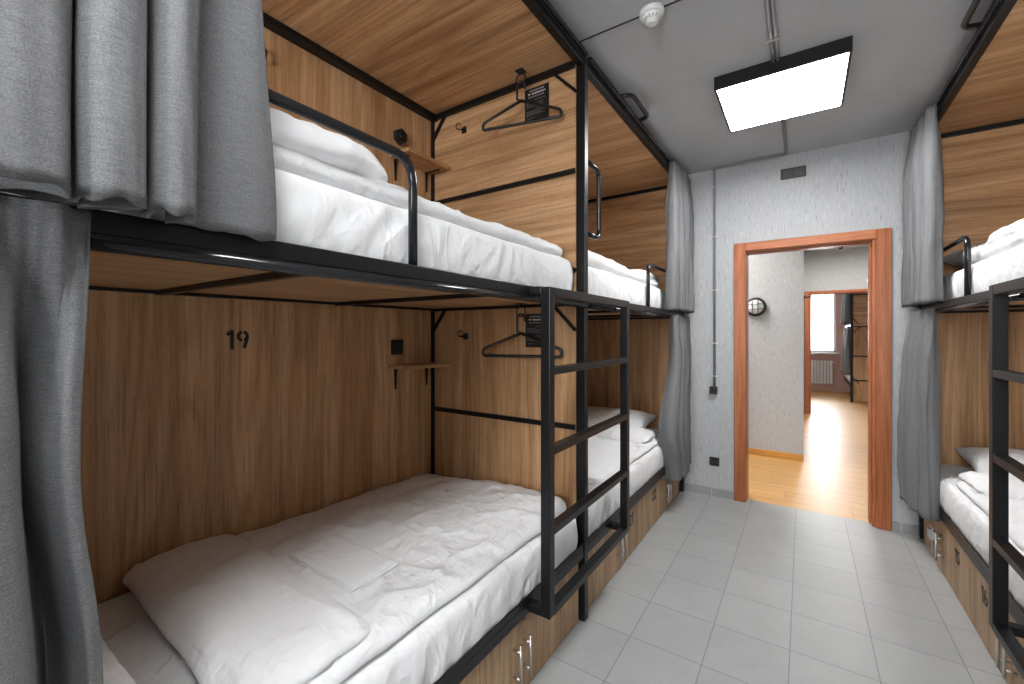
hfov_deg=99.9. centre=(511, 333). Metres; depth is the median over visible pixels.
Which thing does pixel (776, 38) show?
conduit
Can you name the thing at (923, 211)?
curtain
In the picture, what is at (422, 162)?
wall shelf
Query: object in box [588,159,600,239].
handle
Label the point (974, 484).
duvet
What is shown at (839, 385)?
wall
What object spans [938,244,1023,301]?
mattress
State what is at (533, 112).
print
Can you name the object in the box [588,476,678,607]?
locker
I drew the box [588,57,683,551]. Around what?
bunk bed
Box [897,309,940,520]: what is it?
curtain
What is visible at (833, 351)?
window
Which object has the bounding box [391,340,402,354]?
socket
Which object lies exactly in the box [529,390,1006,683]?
floor
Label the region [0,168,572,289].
mattress
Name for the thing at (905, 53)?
ceiling
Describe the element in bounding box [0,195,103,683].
curtain
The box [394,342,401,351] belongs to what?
outlet
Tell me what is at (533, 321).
notice
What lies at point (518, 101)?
hanger
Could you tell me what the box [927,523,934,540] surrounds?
padlock
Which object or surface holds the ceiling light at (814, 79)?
attached to the ceiling
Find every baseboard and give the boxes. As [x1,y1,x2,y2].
[684,483,733,499]
[749,448,803,460]
[892,521,918,535]
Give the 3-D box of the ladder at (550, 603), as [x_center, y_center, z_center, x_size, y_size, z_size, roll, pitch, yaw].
[0.351,0.444,1.988,0.092,1.248,0.885,0,0,34]
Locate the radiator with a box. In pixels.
[811,360,833,383]
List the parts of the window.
sill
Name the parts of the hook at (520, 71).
plate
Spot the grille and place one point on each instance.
(648, 18)
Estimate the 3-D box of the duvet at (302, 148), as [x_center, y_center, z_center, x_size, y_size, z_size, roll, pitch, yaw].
[-0.604,-0.465,1.588,0.925,0.218,1.770,0,0,34]
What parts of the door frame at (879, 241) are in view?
casing, casing, casing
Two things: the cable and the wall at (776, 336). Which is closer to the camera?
the cable
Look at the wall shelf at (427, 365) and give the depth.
2.37 m
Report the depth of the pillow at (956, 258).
2.51 m
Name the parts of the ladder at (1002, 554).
rail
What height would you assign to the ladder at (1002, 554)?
1.248 m
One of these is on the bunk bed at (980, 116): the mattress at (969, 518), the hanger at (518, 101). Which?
the mattress at (969, 518)
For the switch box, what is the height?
0.064 m
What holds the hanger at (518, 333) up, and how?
hanging from the hook at (520, 304)
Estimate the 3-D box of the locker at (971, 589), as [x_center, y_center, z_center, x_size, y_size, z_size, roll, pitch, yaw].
[2.561,1.226,1.792,0.979,0.299,1.969,0,0,34]
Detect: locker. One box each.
[459,564,577,683]
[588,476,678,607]
[924,519,1023,683]
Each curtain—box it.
[0,0,276,241]
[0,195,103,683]
[658,315,691,480]
[665,161,694,313]
[840,294,849,324]
[840,328,849,374]
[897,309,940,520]
[901,104,944,307]
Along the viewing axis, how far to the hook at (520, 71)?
2.14 m
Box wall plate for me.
[781,165,805,179]
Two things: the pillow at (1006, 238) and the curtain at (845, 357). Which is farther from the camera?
the curtain at (845, 357)
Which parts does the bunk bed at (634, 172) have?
rail, panel, canopy panel, rail, panel, curtain rod, curtain rod, grab handle, rail, guard rail, post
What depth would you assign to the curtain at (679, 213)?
3.31 m
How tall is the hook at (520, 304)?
0.069 m
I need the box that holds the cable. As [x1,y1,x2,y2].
[580,0,680,41]
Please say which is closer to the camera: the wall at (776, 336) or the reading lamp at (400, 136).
the reading lamp at (400, 136)
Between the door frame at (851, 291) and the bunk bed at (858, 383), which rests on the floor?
the bunk bed at (858, 383)
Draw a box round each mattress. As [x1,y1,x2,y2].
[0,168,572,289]
[97,519,577,683]
[588,267,665,308]
[588,428,663,536]
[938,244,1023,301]
[940,463,1023,609]
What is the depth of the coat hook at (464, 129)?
2.46 m
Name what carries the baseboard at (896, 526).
attached to the wall at (858, 185)
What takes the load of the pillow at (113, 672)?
on the mattress at (435, 644)
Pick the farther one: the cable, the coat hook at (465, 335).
the coat hook at (465, 335)
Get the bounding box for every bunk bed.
[0,0,587,683]
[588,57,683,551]
[843,293,867,401]
[919,0,1023,624]
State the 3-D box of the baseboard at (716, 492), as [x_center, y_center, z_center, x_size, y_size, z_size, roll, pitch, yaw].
[1.258,1.347,3.973,1.422,0.065,0.012,0,0,34]
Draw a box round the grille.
[642,12,661,25]
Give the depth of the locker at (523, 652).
1.67 m
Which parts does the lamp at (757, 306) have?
glass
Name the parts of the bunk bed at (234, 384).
panel, rail, rail, curtain rod, guard rail, panel, rail, canopy panel, panel, panel, rail, panel, rail, curtain rod, post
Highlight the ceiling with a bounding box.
[540,0,1000,251]
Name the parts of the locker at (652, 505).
door, handle, handle, door, door, handle, handle, door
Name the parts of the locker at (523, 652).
door, handle, handle, door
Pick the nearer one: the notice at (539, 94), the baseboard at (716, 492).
the notice at (539, 94)
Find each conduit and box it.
[711,120,787,386]
[764,0,779,62]
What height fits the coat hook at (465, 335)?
0.053 m
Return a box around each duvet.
[122,473,566,683]
[270,107,562,255]
[588,250,659,287]
[588,421,658,492]
[956,471,1023,550]
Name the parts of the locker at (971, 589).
door, handle, handle, door, door, handle, handle, door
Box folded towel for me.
[288,534,398,590]
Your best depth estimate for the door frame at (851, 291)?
7.40 m
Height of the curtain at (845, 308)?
1.114 m
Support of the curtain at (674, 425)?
hanging from the bunk bed at (634, 172)
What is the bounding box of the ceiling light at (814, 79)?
[714,35,852,132]
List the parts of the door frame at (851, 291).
casing, casing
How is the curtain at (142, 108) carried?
hanging from the bunk bed at (234, 384)
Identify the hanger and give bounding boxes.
[482,80,562,131]
[482,313,562,357]
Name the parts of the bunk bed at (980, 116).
post, guard rail, curtain rod, grab handle, rail, rail, curtain rod, panel, canopy panel, rail, panel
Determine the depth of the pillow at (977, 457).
2.52 m
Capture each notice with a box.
[525,82,548,120]
[526,314,540,346]
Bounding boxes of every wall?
[684,131,918,525]
[749,250,803,454]
[804,246,867,412]
[811,294,867,391]
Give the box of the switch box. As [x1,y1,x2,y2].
[709,386,717,393]
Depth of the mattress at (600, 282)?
2.61 m
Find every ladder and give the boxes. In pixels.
[529,286,628,619]
[989,277,1023,678]
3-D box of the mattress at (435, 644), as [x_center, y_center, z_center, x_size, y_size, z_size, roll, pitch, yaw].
[-0.636,0.933,1.486,0.985,0.194,1.975,0,0,34]
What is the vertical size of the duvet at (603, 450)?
0.121 m
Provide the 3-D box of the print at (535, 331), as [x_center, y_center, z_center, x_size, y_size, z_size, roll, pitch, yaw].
[0.125,0.007,2.195,0.111,0.092,0.001,0,0,34]
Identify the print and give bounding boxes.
[527,97,543,118]
[527,326,540,343]
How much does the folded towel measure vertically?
0.018 m
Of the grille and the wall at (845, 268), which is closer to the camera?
the grille
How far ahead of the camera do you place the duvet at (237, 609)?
1.32 m
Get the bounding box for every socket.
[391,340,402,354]
[709,456,718,466]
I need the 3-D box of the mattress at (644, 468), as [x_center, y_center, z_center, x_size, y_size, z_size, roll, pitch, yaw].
[0.520,0.933,3.191,0.983,0.194,1.965,0,0,34]
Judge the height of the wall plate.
0.082 m
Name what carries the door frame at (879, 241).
in the wall at (858, 185)
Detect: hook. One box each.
[456,123,466,133]
[457,330,467,338]
[515,68,526,84]
[516,303,526,316]
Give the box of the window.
[811,294,838,353]
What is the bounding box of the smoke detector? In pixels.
[639,2,664,27]
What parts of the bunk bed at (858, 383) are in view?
post, panel, panel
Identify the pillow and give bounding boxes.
[101,637,135,683]
[588,406,655,427]
[943,243,985,266]
[956,447,1023,473]
[975,219,1023,260]
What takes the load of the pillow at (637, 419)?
on the mattress at (644, 468)
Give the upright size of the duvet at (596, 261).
0.159 m
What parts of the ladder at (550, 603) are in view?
rail, rail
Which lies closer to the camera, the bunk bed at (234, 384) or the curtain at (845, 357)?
the bunk bed at (234, 384)
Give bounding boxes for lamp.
[394,128,407,144]
[749,297,766,315]
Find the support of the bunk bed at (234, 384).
on the locker at (523, 652)
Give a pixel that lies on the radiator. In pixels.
(819, 365)
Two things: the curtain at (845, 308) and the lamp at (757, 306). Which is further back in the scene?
the curtain at (845, 308)
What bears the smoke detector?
attached to the ceiling
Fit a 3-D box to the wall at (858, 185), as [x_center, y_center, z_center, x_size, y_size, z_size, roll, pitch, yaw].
[2.192,-0.010,3.419,3.590,2.780,0.120,0,0,34]
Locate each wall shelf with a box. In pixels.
[389,147,449,191]
[389,362,449,388]
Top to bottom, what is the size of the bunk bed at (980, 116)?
2.737 m
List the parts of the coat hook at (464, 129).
plate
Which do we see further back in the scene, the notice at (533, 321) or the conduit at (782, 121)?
the conduit at (782, 121)
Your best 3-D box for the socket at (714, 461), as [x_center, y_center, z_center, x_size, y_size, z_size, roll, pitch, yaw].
[1.722,1.087,3.658,0.078,0.074,0.012,0,0,34]
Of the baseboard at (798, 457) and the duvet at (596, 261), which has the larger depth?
the baseboard at (798, 457)

